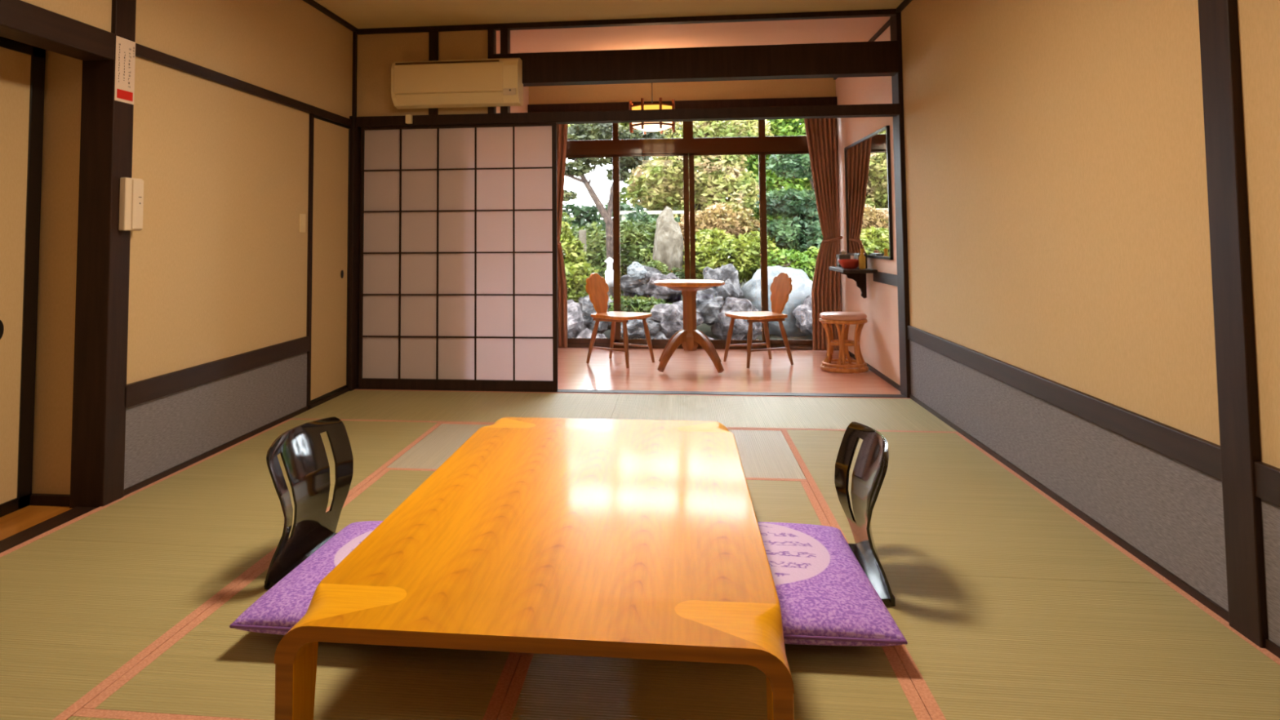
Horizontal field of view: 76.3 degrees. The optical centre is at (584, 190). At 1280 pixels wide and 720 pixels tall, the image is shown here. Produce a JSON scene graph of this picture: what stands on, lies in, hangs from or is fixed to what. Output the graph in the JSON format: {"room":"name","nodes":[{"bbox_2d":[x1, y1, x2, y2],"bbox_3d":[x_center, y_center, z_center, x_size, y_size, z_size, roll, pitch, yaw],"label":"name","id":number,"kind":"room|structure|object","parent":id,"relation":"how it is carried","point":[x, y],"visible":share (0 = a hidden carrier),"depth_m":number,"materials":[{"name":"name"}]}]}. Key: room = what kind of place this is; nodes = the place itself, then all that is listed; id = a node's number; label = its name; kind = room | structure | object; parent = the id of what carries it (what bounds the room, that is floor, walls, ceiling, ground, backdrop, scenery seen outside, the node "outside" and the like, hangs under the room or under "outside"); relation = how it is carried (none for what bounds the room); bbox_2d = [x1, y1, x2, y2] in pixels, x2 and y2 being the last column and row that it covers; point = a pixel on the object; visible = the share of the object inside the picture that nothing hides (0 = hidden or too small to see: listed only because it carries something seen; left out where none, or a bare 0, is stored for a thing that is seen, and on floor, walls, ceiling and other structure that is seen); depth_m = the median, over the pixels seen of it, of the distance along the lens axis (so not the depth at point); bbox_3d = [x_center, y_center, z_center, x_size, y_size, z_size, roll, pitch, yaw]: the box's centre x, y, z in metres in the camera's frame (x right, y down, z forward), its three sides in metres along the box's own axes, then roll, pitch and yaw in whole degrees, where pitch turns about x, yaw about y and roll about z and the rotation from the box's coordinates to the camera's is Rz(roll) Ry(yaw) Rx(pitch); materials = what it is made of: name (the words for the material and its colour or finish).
{"room":"traditional dwelling","nodes":[
{"label":"traditional dwelling","id":0,"kind":"room"},
{"bbox_2d":[0,505,71,540],"bbox_3d":[-2.433,1.190,0.974,0.260,0.090,4.700,-1,-3,7],"label":"floor","id":1,"kind":"structure","parent":0,"point":[18,521],"depth_m":3.14,"materials":[{"name":"brown wood"}]},
{"bbox_2d":[21,0,352,494],"bbox_3d":[-2.245,-0.068,2.301,0.362,2.590,7.237,-1,-3,7],"label":"wall","id":2,"kind":"structure","parent":0,"point":[219,257],"depth_m":3.95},
{"bbox_2d":[0,36,45,517],"bbox_3d":[-2.324,0.311,2.888,0.028,1.880,0.945,-1,-3,7],"label":"door","id":3,"kind":"structure","parent":2,"relation":"in","point":[22,65],"depth_m":3.26,"materials":[{"name":"paper"}]},
{"bbox_2d":[0,506,97,553],"bbox_3d":[-2.255,1.164,0.934,0.104,0.056,4.660,-1,-3,7],"label":"trim","id":4,"kind":"structure","parent":2,"relation":"attached to","point":[10,542],"depth_m":3.02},
{"bbox_2d":[29,493,70,506],"bbox_3d":[-2.166,1.255,3.296,0.225,0.040,0.024,-1,-3,7],"label":"trim","id":5,"kind":"structure","parent":2,"relation":"attached to","point":[42,500],"depth_m":3.28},
{"bbox_2d":[0,0,115,61],"bbox_3d":[-2.272,-0.720,1.042,0.136,0.110,4.660,-1,-3,7],"label":"trim","id":6,"kind":"structure","parent":2,"relation":"attached to","point":[21,21],"depth_m":3.04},
{"bbox_2d":[69,0,136,508],"bbox_3d":[-1.996,0.007,3.381,0.146,2.620,0.125,-1,-3,7],"label":"wooden post","id":7,"kind":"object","parent":2,"relation":"attached to","point":[106,137],"depth_m":3.31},
{"bbox_2d":[114,35,135,104],"bbox_3d":[-1.925,-0.502,3.401,0.002,0.268,0.119,-1,-3,7],"label":"notice","id":8,"kind":"object","parent":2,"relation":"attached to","point":[125,58],"visible":1,"depth_m":3.40,"materials":[{"name":"beige paper"}]},
{"bbox_2d":[118,177,143,231],"bbox_3d":[-1.899,0.058,3.404,0.038,0.220,0.108,-1,-3,7],"label":"intercom","id":9,"kind":"object","parent":2,"relation":"attached to","point":[131,189],"visible":1,"depth_m":3.38,"materials":[{"name":"beige plastic"}]},
{"bbox_2d":[124,336,309,408],"bbox_3d":[-1.836,0.906,4.217,0.046,0.093,1.700,-1,-3,7],"label":"trim","id":10,"kind":"structure","parent":2,"relation":"attached to","point":[140,392],"depth_m":3.97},
{"bbox_2d":[124,387,349,496],"bbox_3d":[-1.797,1.335,4.525,0.042,0.054,2.367,-1,-3,7],"label":"baseboard","id":11,"kind":"structure","parent":2,"relation":"attached to","point":[136,486],"depth_m":4.10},
{"bbox_2d":[135,43,351,126],"bbox_3d":[-1.810,-0.543,4.611,0.046,0.051,2.327,-1,-3,7],"label":"trim","id":12,"kind":"structure","parent":2,"relation":"attached to","point":[141,51],"depth_m":4.20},
{"bbox_2d":[299,213,306,232],"bbox_3d":[-1.743,0.201,5.022,0.012,0.115,0.070,-1,-3,7],"label":"light switch","id":13,"kind":"object","parent":2,"relation":"attached to","point":[302,216],"visible":1,"depth_m":5.01,"materials":[{"name":"beige"}]},
{"bbox_2d":[306,113,314,408],"bbox_3d":[-1.741,0.433,5.107,0.042,1.860,0.035,-1,-3,7],"label":"trim","id":14,"kind":"structure","parent":2,"relation":"attached to","point":[308,331],"depth_m":5.10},
{"bbox_2d":[310,115,350,404],"bbox_3d":[-1.708,0.441,5.421,0.028,1.830,0.595,-1,-3,7],"label":"door","id":15,"kind":"structure","parent":2,"relation":"in","point":[331,140],"depth_m":5.42,"materials":[{"name":"paper"}]},
{"bbox_2d":[346,115,360,391],"bbox_3d":[-1.668,0.452,5.790,0.090,1.960,0.147,-1,-3,7],"label":"trim","id":16,"kind":"structure","parent":2,"relation":"attached to","point":[355,131],"depth_m":5.75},
{"bbox_2d":[351,31,357,116],"bbox_3d":[-1.665,-0.832,5.850,0.036,0.670,0.035,-1,-3,7],"label":"trim","id":17,"kind":"structure","parent":2,"relation":"attached to","point":[354,33],"depth_m":5.84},
{"bbox_2d":[356,30,487,116],"bbox_3d":[-1.224,-0.889,5.867,1.110,0.720,0.080,-1,-3,7],"label":"wall","id":18,"kind":"structure","parent":0,"point":[376,53],"depth_m":5.84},
{"bbox_2d":[405,114,412,124],"bbox_3d":[-1.243,-0.505,5.740,0.040,0.062,0.040,-1,-3,7],"label":"sensor box","id":19,"kind":"object","parent":18,"relation":"attached to","point":[408,117],"visible":1,"depth_m":5.72,"materials":[{"name":"beige plastic"}]},
{"bbox_2d":[428,31,438,115],"bbox_3d":[-1.078,-0.839,5.804,0.063,0.610,0.045,-1,-3,7],"label":"trim","id":20,"kind":"structure","parent":18,"relation":"attached to","point":[433,35],"depth_m":5.79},
{"bbox_2d":[391,57,523,109],"bbox_3d":[-0.887,-0.747,5.666,0.890,0.325,0.214,-1,-3,7],"label":"air conditioner","id":21,"kind":"object","parent":18,"relation":"attached to","point":[479,82],"visible":1,"depth_m":5.58,"materials":[{"name":"beige plastic"}]},
{"bbox_2d":[487,27,496,113],"bbox_3d":[-0.660,-0.843,5.773,0.040,0.610,0.090,-1,-3,7],"label":"trim","id":22,"kind":"structure","parent":18,"relation":"attached to","point":[491,33],"depth_m":5.74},
{"bbox_2d":[500,27,510,113],"bbox_3d":[-0.564,-0.844,5.762,0.053,0.610,0.090,-1,-3,7],"label":"trim","id":23,"kind":"structure","parent":18,"relation":"attached to","point":[504,33],"depth_m":5.73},
{"bbox_2d":[356,8,897,35],"bbox_3d":[0.225,-1.173,5.673,3.760,0.035,0.060,-1,-3,7],"label":"trim","id":24,"kind":"structure","parent":18,"relation":"attached to","point":[880,12],"depth_m":5.63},
{"bbox_2d":[356,103,901,128],"bbox_3d":[0.236,-0.515,5.647,3.750,0.072,0.115,-1,-3,7],"label":"trim","id":25,"kind":"structure","parent":18,"relation":"attached to","point":[876,109],"depth_m":5.58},
{"bbox_2d":[488,40,899,86],"bbox_3d":[0.712,-0.871,5.622,2.790,0.214,0.135,-1,-3,7],"label":"ceiling beam","id":26,"kind":"structure","parent":18,"relation":"attached to","point":[880,58],"depth_m":5.54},
{"bbox_2d":[496,86,528,113],"bbox_3d":[-1.175,0.180,6.897,1.000,2.760,2.453,-1,-3,7],"label":"wall","id":27,"kind":"structure","parent":0,"point":[523,108],"depth_m":7.76,"materials":[{"name":"paint"}]},
{"bbox_2d":[358,122,557,391],"bbox_3d":[-0.897,0.460,5.713,1.418,1.855,0.028,-1,-3,7],"label":"door","id":28,"kind":"structure","parent":27,"relation":"in","point":[458,267],"depth_m":5.72,"materials":[{"name":"paper"}]},
{"bbox_2d":[556,124,568,347],"bbox_3d":[-0.300,0.390,7.754,0.485,2.198,0.116,-1,-3,9],"label":"curtain","id":29,"kind":"object","parent":27,"relation":"hanging from","point":[562,129],"visible":0.21,"depth_m":7.74,"materials":[{"name":"brown fabric"}]},
{"bbox_2d":[302,0,912,32],"bbox_3d":[-0.191,-1.377,2.109,3.800,0.025,7.187,-1,-3,7],"label":"trim","id":30,"kind":"structure","parent":27,"relation":"attached to","point":[904,3],"depth_m":5.37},
{"bbox_2d":[355,387,906,397],"bbox_3d":[0.235,1.420,5.552,3.780,0.094,0.090,-1,-3,7],"label":"trim","id":31,"kind":"structure","parent":27,"relation":"attached to","point":[558,390],"depth_m":5.48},
{"bbox_2d":[313,0,903,53],"bbox_3d":[-0.258,-1.366,3.263,4.400,0.115,9.660,-1,-3,7],"label":"ceiling","id":32,"kind":"structure","parent":0,"point":[361,14],"depth_m":5.64,"materials":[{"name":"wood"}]},
{"bbox_2d":[628,83,675,134],"bbox_3d":[0.559,-0.803,6.756,0.378,0.625,0.378,-1,-3,7],"label":"pendant lantern","id":33,"kind":"object","parent":32,"relation":"hanging from","point":[659,126],"visible":0.6,"depth_m":6.63,"materials":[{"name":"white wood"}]},
{"bbox_2d":[633,124,671,131],"bbox_3d":[0.561,-0.512,6.739,0.327,0.042,0.327,-1,-3,7],"label":"diffuser","id":34,"kind":"object","parent":33,"relation":"attached to","point":[642,127],"depth_m":6.66,"materials":[{"name":"white"}]},
{"bbox_2d":[528,77,835,104],"bbox_3d":[0.916,-0.955,7.912,2.950,0.195,0.120,-1,-3,7],"label":"wall","id":35,"kind":"structure","parent":0,"point":[801,87],"depth_m":7.85,"materials":[{"name":"paint"}]},
{"bbox_2d":[527,96,837,112],"bbox_3d":[0.914,-0.787,7.878,2.950,0.145,0.170,-1,-3,7],"label":"trim","id":36,"kind":"structure","parent":35,"relation":"attached to","point":[804,101],"depth_m":7.77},
{"bbox_2d":[557,347,901,394],"bbox_3d":[0.789,1.488,6.670,3.020,0.098,2.263,-1,-3,7],"label":"floor","id":37,"kind":"structure","parent":0,"point":[685,371],"depth_m":6.26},
{"bbox_2d":[585,272,654,368],"bbox_3d":[0.277,1.075,6.854,0.504,0.751,0.430,-3,-4,38],"label":"wooden chair","id":38,"kind":"object","parent":37,"relation":"on","point":[596,286],"visible":1,"depth_m":6.85,"materials":[{"name":"brown wood"}]},
{"bbox_2d":[653,279,724,373],"bbox_3d":[0.841,1.072,6.517,0.569,0.689,0.569,-1,-3,7],"label":"pedestal table","id":39,"kind":"object","parent":37,"relation":"on","point":[689,336],"visible":1,"depth_m":6.43,"materials":[{"name":"brown wood"}]},
{"bbox_2d":[723,272,793,368],"bbox_3d":[1.461,1.063,6.785,0.504,0.751,0.430,1,-3,-19],"label":"wooden chair","id":40,"kind":"object","parent":37,"relation":"on","point":[781,286],"visible":1,"depth_m":6.78,"materials":[{"name":"brown wood"}]},
{"bbox_2d":[818,311,868,373],"bbox_3d":[2.036,1.185,6.391,0.368,0.446,0.368,-1,-3,7],"label":"rattan stool","id":41,"kind":"object","parent":37,"relation":"on","point":[827,319],"visible":1,"depth_m":6.28,"materials":[{"name":"brown wicker"}]},
{"bbox_2d":[835,0,1279,646],"bbox_3d":[1.900,-0.016,2.986,0.124,2.670,9.560,-1,-3,7],"label":"wall","id":42,"kind":"structure","parent":0,"point":[1058,231],"depth_m":3.01,"materials":[{"name":"paint"}]},
{"bbox_2d":[565,120,841,350],"bbox_3d":[0.996,0.397,7.795,2.800,2.240,0.125,-1,-3,7],"label":"window","id":43,"kind":"structure","parent":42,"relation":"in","point":[762,145],"depth_m":7.77,"materials":[{"name":"wood"}]},
{"bbox_2d":[804,118,842,351],"bbox_3d":[2.155,0.358,7.481,0.424,2.198,0.116,-1,-3,11],"label":"curtain","id":44,"kind":"object","parent":42,"relation":"hanging from","point":[821,133],"visible":0.88,"depth_m":7.45,"materials":[{"name":"brown fabric"}]},
{"bbox_2d":[828,266,877,297],"bbox_3d":[2.112,0.733,6.443,0.240,0.240,0.749,-1,-3,7],"label":"wall shelf","id":45,"kind":"object","parent":42,"relation":"attached to","point":[858,275],"visible":0.96,"depth_m":6.43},
{"bbox_2d":[836,249,850,266],"bbox_3d":[2.135,0.558,6.707,0.090,0.137,0.120,-1,-3,7],"label":"tissue box","id":46,"kind":"object","parent":45,"relation":"on","point":[842,255],"visible":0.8,"depth_m":6.65,"materials":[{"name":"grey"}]},
{"bbox_2d":[837,258,858,268],"bbox_3d":[2.067,0.571,6.341,0.179,0.070,0.179,-1,-3,7],"label":"bowl","id":47,"kind":"object","parent":45,"relation":"on","point":[844,263],"visible":0.92,"depth_m":6.28,"materials":[{"name":"ceramic"}]},
{"bbox_2d":[858,248,866,269],"bbox_3d":[2.123,0.521,6.217,0.049,0.156,0.049,-1,-3,7],"label":"bottle","id":48,"kind":"object","parent":45,"relation":"on","point":[862,264],"visible":1,"depth_m":6.20,"materials":[{"name":"orange"}]},
{"bbox_2d":[833,19,889,79],"bbox_3d":[2.244,-1.122,6.641,0.025,0.026,2.113,-1,-3,7],"label":"trim","id":49,"kind":"structure","parent":42,"relation":"attached to","point":[886,24],"depth_m":5.94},
{"bbox_2d":[844,125,893,260],"bbox_3d":[2.236,0.053,6.462,0.021,0.950,1.490,-1,-3,7],"label":"wall mirror","id":50,"kind":"object","parent":42,"relation":"attached to","point":[868,177],"visible":0.89,"depth_m":6.30,"materials":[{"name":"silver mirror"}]},
{"bbox_2d":[848,351,900,391],"bbox_3d":[2.268,1.407,6.497,0.020,0.040,2.113,-1,-3,7],"label":"baseboard","id":51,"kind":"structure","parent":42,"relation":"attached to","point":[871,368],"depth_m":6.02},
{"bbox_2d":[873,271,897,286],"bbox_3d":[2.175,0.632,5.850,0.025,0.075,0.723,-1,-3,7],"label":"trim","id":52,"kind":"structure","parent":42,"relation":"attached to","point":[883,277],"depth_m":5.82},
{"bbox_2d":[889,12,911,398],"bbox_3d":[2.128,0.086,5.436,0.058,2.600,0.170,-1,-3,7],"label":"trim","id":53,"kind":"structure","parent":42,"relation":"attached to","point":[903,289],"depth_m":5.39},
{"bbox_2d":[906,325,1279,506],"bbox_3d":[1.712,0.727,1.765,0.036,0.090,7.177,-1,-3,7],"label":"trim","id":54,"kind":"structure","parent":42,"relation":"attached to","point":[1203,455],"depth_m":2.79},
{"bbox_2d":[910,394,1279,657],"bbox_3d":[1.717,1.155,1.745,0.032,0.054,7.187,-1,-3,7],"label":"baseboard","id":55,"kind":"structure","parent":42,"relation":"attached to","point":[1270,646],"depth_m":2.82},
{"bbox_2d":[1197,0,1268,648],"bbox_3d":[1.764,-0.095,2.207,0.072,2.600,0.125,-1,-3,7],"label":"wooden post","id":56,"kind":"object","parent":42,"relation":"attached to","point":[1220,48],"depth_m":2.17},
{"bbox_3d":[-0.175,1.263,1.950,3.800,0.065,7.167,-1,-3,7],"label":"floor","id":57,"kind":"structure","parent":0,"visible":0},
{"bbox_2d":[0,538,275,719],"bbox_3d":[-1.614,1.210,1.900,0.944,0.056,1.898,-1,-3,7],"label":"mat","id":58,"kind":"object","parent":57,"relation":"on","point":[76,616],"visible":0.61,"depth_m":2.35,"materials":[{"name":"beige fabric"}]},
{"bbox_2d":[66,707,257,719],"bbox_3d":[-0.256,1.165,1.264,1.898,0.056,0.948,-1,-3,7],"label":"mat","id":59,"kind":"object","parent":57,"relation":"on","point":[82,713],"visible":1,"depth_m":1.81,"materials":[{"name":"pink wicker"}]},
{"bbox_2d":[31,419,442,548],"bbox_3d":[-1.394,1.315,3.784,0.944,0.056,1.898,-1,-3,7],"label":"mat","id":60,"kind":"object","parent":57,"relation":"on","point":[228,497],"visible":0.5,"depth_m":3.34,"materials":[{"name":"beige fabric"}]},
{"bbox_2d":[82,469,522,719],"bbox_3d":[-0.562,1.250,2.732,0.948,0.056,1.898,-1,-3,7],"label":"mat","id":61,"kind":"object","parent":57,"relation":"on","point":[209,668],"visible":0.33,"depth_m":1.98,"materials":[{"name":"beige wicker"}]},
{"bbox_2d":[229,520,382,635],"bbox_3d":[-0.498,1.125,2.390,0.728,0.106,0.738,-1,-3,8],"label":"floor cushion","id":62,"kind":"object","parent":61,"relation":"on","point":[282,606],"visible":0.24,"depth_m":2.20,"materials":[{"name":"purple fabric"}]},
{"bbox_2d":[264,416,353,589],"bbox_3d":[-0.734,0.999,2.640,0.469,0.434,0.489,-1,-3,10],"label":"chair","id":63,"kind":"object","parent":61,"relation":"on","point":[301,449],"visible":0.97,"depth_m":2.68,"materials":[{"name":"black paint"}]},
{"bbox_2d":[288,389,620,423],"bbox_3d":[-0.757,1.388,5.144,1.894,0.056,0.951,-1,-3,7],"label":"mat","id":64,"kind":"object","parent":57,"relation":"on","point":[356,405],"visible":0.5,"depth_m":5.12,"materials":[{"name":"beige wicker"}]},
{"bbox_2d":[384,422,807,481],"bbox_3d":[0.074,1.323,4.091,1.898,0.056,0.948,-1,-3,7],"label":"mat","id":65,"kind":"object","parent":57,"relation":"on","point":[764,454],"visible":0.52,"depth_m":4.01,"materials":[{"name":"beige wicker"}]},
{"bbox_2d":[497,480,931,719],"bbox_3d":[0.381,1.237,2.623,0.948,0.056,1.898,-1,-3,7],"label":"mat","id":66,"kind":"object","parent":57,"relation":"on","point":[831,682],"visible":0.26,"depth_m":1.92,"materials":[{"name":"beige wicker"}]},
{"bbox_2d":[274,417,794,719],"bbox_3d":[-0.006,1.032,2.368,0.965,0.329,1.790,-1,-3,7],"label":"table","id":67,"kind":"object","parent":66,"relation":"on","point":[632,539],"visible":1,"depth_m":1.83,"materials":[{"name":"wood"}]},
{"bbox_2d":[757,521,907,646],"bbox_3d":[0.467,1.117,2.379,0.708,0.106,0.758,-1,-3,5],"label":"floor cushion","id":68,"kind":"object","parent":66,"relation":"on","point":[826,597],"visible":0.48,"depth_m":2.15,"materials":[{"name":"purple fabric"}]},
{"bbox_2d":[834,422,895,606],"bbox_3d":[0.701,0.985,2.557,0.469,0.434,0.489,-1,-3,5],"label":"chair","id":69,"kind":"object","parent":66,"relation":"on","point":[871,464],"visible":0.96,"depth_m":2.58,"materials":[{"name":"black paint"}]},
{"bbox_2d":[610,393,958,432],"bbox_3d":[1.126,1.363,4.925,1.894,0.056,0.951,-1,-3,7],"label":"mat","id":70,"kind":"object","parent":57,"relation":"on","point":[733,411],"visible":0.64,"depth_m":4.90,"materials":[{"name":"beige wicker"}]},
{"bbox_2d":[780,429,1173,583],"bbox_3d":[1.433,1.278,3.456,0.944,0.056,1.898,-1,-3,7],"label":"mat","id":71,"kind":"object","parent":57,"relation":"on","point":[944,504],"visible":0.62,"depth_m":3.04,"materials":[{"name":"beige wicker"}]},
{"bbox_2d":[884,572,1279,719],"bbox_3d":[1.213,1.172,1.572,0.944,0.056,1.898,-1,-3,7],"label":"mat","id":72,"kind":"object","parent":57,"relation":"on","point":[977,647],"visible":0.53,"depth_m":2.05,"materials":[{"name":"beige wicker"}]},
{"label":"outside","id":73,"kind":"structure","parent":0,"visible":0},
{"bbox_2d":[603,278,812,339],"bbox_3d":[0.741,2.164,18.417,23.800,0.678,21.000,-1,-3,7],"label":"ground","id":74,"kind":"structure","parent":73,"point":[704,328],"depth_m":9.68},
{"bbox_2d":[562,212,590,275],"bbox_3d":[-1.528,0.807,11.684,3.333,1.798,1.350,0,-3,-10],"label":"round shrub","id":75,"kind":"object","parent":74,"relation":"on","point":[568,220],"visible":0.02,"depth_m":11.87,"materials":[{"name":"green plant"}]},
{"bbox_2d":[567,298,586,337],"bbox_3d":[-0.231,1.563,9.511,0.514,0.574,0.493,-2,-4,31],"label":"rock","id":76,"kind":"object","parent":74,"relation":"on","point":[575,321],"visible":0.32,"depth_m":9.33,"materials":[{"name":"grey stone"}]},
{"bbox_2d":[560,217,599,302],"bbox_3d":[-0.227,1.049,9.914,0.852,1.472,0.704,-1,-3,7],"label":"conifer shrub","id":77,"kind":"object","parent":74,"relation":"on","point":[575,256],"visible":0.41,"depth_m":9.76,"materials":[{"name":"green plant"}]},
{"bbox_2d":[578,230,586,262],"bbox_3d":[-0.026,1.016,10.635,0.090,1.000,0.090,-1,-3,7],"label":"stone post","id":78,"kind":"object","parent":74,"relation":"on","point":[582,233],"visible":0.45,"depth_m":10.61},
{"bbox_2d":[575,328,605,337],"bbox_3d":[0.061,1.743,9.332,0.494,0.346,0.318,-1,-3,7],"label":"rock","id":79,"kind":"object","parent":74,"relation":"on","point":[586,333],"visible":0.26,"depth_m":9.24,"materials":[{"name":"grey stone"}]},
{"bbox_2d":[577,294,613,333],"bbox_3d":[0.130,1.467,9.691,0.618,0.493,0.500,-1,-3,7],"label":"rock","id":80,"kind":"object","parent":74,"relation":"on","point":[586,305],"visible":0.35,"depth_m":9.51,"materials":[{"name":"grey stone"}]},
{"bbox_2d":[604,257,613,287],"bbox_3d":[0.319,1.040,10.392,0.135,0.380,0.135,-1,-3,7],"label":"stone marker","id":81,"kind":"object","parent":74,"relation":"on","point":[609,272],"visible":0.87,"depth_m":10.34,"materials":[{"name":"grey"}]},
{"bbox_2d":[563,217,656,296],"bbox_3d":[0.481,1.065,11.610,1.935,1.319,1.288,-1,-3,7],"label":"round shrub","id":82,"kind":"object","parent":74,"relation":"on","point":[642,253],"visible":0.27,"depth_m":11.52,"materials":[{"name":"green plant"}]},
{"bbox_2d":[563,123,666,297],"bbox_3d":[0.106,0.336,10.929,2.035,2.693,0.739,0,-3,1],"label":"tree","id":83,"kind":"object","parent":74,"relation":"on","point":[575,131],"visible":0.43,"depth_m":10.85,"materials":[{"name":"green plant"}]},
{"bbox_2d":[562,199,679,266],"bbox_3d":[-3.157,1.054,15.445,10.359,1.764,1.705,-1,-3,7],"label":"hedge","id":84,"kind":"object","parent":74,"relation":"on","point":[584,215],"visible":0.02,"depth_m":14.90,"materials":[{"name":"green plant"}]},
{"bbox_2d":[608,293,671,318],"bbox_3d":[0.623,1.453,9.653,0.967,0.445,0.527,-1,-3,7],"label":"shrub","id":85,"kind":"object","parent":74,"relation":"on","point":[637,304],"visible":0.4,"depth_m":9.56,"materials":[{"name":"green plant"}]},
{"bbox_2d":[621,318,661,338],"bbox_3d":[0.646,1.604,9.385,0.556,0.327,0.482,-1,-3,7],"label":"rock","id":86,"kind":"object","parent":74,"relation":"on","point":[635,328],"visible":0.48,"depth_m":9.19,"materials":[{"name":"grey stone"}]},
{"bbox_2d":[620,265,663,302],"bbox_3d":[0.775,1.191,10.140,0.699,0.518,0.523,-1,-3,7],"label":"rock","id":87,"kind":"object","parent":74,"relation":"on","point":[630,287],"visible":0.41,"depth_m":9.96,"materials":[{"name":"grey stone"}]},
{"bbox_2d":[626,262,647,280],"bbox_3d":[0.646,1.008,10.012,0.258,0.264,0.260,-1,-3,7],"label":"rock","id":88,"kind":"object","parent":87,"relation":"on","point":[636,270],"visible":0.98,"depth_m":9.92,"materials":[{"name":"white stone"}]},
{"bbox_2d":[644,272,681,302],"bbox_3d":[0.948,1.185,9.899,0.476,0.370,0.406,-1,-3,7],"label":"rock","id":89,"kind":"object","parent":87,"relation":"on","point":[664,293],"visible":0.66,"depth_m":9.80,"materials":[{"name":"grey stone"}]},
{"bbox_2d":[619,210,684,273],"bbox_3d":[1.052,0.980,12.338,1.050,1.350,0.065,-1,-3,7],"label":"bamboo fence","id":90,"kind":"object","parent":74,"relation":"on","point":[623,217],"visible":0.16,"depth_m":12.36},
{"bbox_2d":[642,330,672,338],"bbox_3d":[0.841,1.749,9.261,0.449,0.322,0.364,-1,-3,7],"label":"rock","id":91,"kind":"object","parent":74,"relation":"on","point":[660,335],"visible":0.16,"depth_m":9.16,"materials":[{"name":"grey stone"}]},
{"bbox_2d":[620,208,699,273],"bbox_3d":[1.283,0.925,12.085,1.638,1.352,0.902,-2,-4,24],"label":"shrub","id":92,"kind":"object","parent":74,"relation":"on","point":[647,218],"visible":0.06,"depth_m":12.06,"materials":[{"name":"green plant"}]},
{"bbox_2d":[652,205,684,303],"bbox_3d":[1.065,0.902,10.497,0.359,1.420,0.402,2,-4,-40],"label":"stone","id":93,"kind":"object","parent":74,"relation":"on","point":[668,248],"visible":0.55,"depth_m":10.40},
{"bbox_2d":[645,259,696,302],"bbox_3d":[1.064,1.179,10.193,0.689,0.641,0.360,-2,-4,27],"label":"shrub","id":94,"kind":"object","parent":74,"relation":"on","point":[679,273],"visible":0.29,"depth_m":10.19,"materials":[{"name":"green plant"}]},
{"bbox_2d":[647,300,703,337],"bbox_3d":[1.036,1.516,9.383,0.539,0.487,0.528,2,-4,-40],"label":"rock","id":95,"kind":"object","parent":74,"relation":"on","point":[670,317],"visible":0.58,"depth_m":9.21,"materials":[{"name":"grey stone"}]},
{"bbox_2d":[625,119,773,222],"bbox_3d":[1.834,0.163,12.907,2.407,3.044,1.504,-1,-3,7],"label":"maple tree","id":96,"kind":"object","parent":74,"relation":"on","point":[669,175],"visible":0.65,"depth_m":12.64,"materials":[{"name":"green plant"}]},
{"bbox_2d":[696,288,724,325],"bbox_3d":[1.456,1.359,9.557,0.583,0.460,0.564,-2,-4,28],"label":"rock","id":97,"kind":"object","parent":74,"relation":"on","point":[708,303],"visible":0.55,"depth_m":9.36,"materials":[{"name":"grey stone"}]},
{"bbox_2d":[619,120,817,275],"bbox_3d":[5.283,-0.218,16.122,9.597,4.088,1.596,-1,-3,6],"label":"hedge","id":98,"kind":"object","parent":74,"relation":"on","point":[624,193],"visible":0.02,"depth_m":16.25,"materials":[{"name":"green plant"}]},
{"bbox_2d":[677,201,759,245],"bbox_3d":[1.930,0.876,11.277,1.323,1.447,0.895,-1,-3,7],"label":"bush","id":99,"kind":"object","parent":74,"relation":"on","point":[713,216],"visible":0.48,"depth_m":11.09,"materials":[{"name":"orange plant"}]},
{"bbox_2d":[702,263,743,301],"bbox_3d":[1.627,1.215,9.722,0.531,0.681,0.570,-1,-3,7],"label":"rock","id":100,"kind":"object","parent":74,"relation":"on","point":[728,273],"visible":0.55,"depth_m":9.60,"materials":[{"name":"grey stone"}]},
{"bbox_2d":[681,227,784,285],"bbox_3d":[1.891,1.048,10.612,1.450,1.131,0.875,-1,-3,7],"label":"clipped shrub","id":101,"kind":"object","parent":74,"relation":"on","point":[743,251],"visible":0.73,"depth_m":10.44,"materials":[{"name":"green plant"}]},
{"bbox_2d":[710,297,761,339],"bbox_3d":[1.779,1.494,9.356,0.657,0.537,0.468,-1,-3,7],"label":"rock","id":102,"kind":"object","parent":74,"relation":"on","point":[720,329],"visible":0.72,"depth_m":9.25,"materials":[{"name":"grey stone"}]},
{"bbox_2d":[693,118,812,266],"bbox_3d":[3.654,-0.117,14.590,3.612,3.760,1.485,-1,-3,2],"label":"broadleaf tree","id":103,"kind":"object","parent":74,"relation":"on","point":[779,127],"visible":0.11,"depth_m":14.30,"materials":[{"name":"green plant"}]},
{"bbox_2d":[737,265,812,337],"bbox_3d":[2.348,1.380,9.846,1.053,0.937,0.799,-1,-3,7],"label":"rock","id":104,"kind":"object","parent":74,"relation":"on","point":[801,282],"visible":0.41,"depth_m":9.56,"materials":[{"name":"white stone"}]},
{"bbox_2d":[750,246,819,281],"bbox_3d":[2.864,1.150,10.361,1.497,0.902,0.829,-1,-3,7],"label":"shrub","id":105,"kind":"object","parent":74,"relation":"on","point":[799,260],"visible":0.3,"depth_m":10.29,"materials":[{"name":"green plant"}]},
{"bbox_2d":[754,154,822,260],"bbox_3d":[3.147,0.528,10.845,1.765,2.272,1.143,-1,-3,7],"label":"tree","id":106,"kind":"object","parent":74,"relation":"on","point":[800,232],"visible":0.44,"depth_m":10.74,"materials":[{"name":"green plant"}]},
{"bbox_2d":[792,294,812,335],"bbox_3d":[2.713,1.455,9.384,0.629,0.583,0.505,-1,-3,7],"label":"rock","id":107,"kind":"object","parent":74,"relation":"on","point":[802,313],"visible":0.3,"depth_m":9.31,"materials":[{"name":"grey stone"}]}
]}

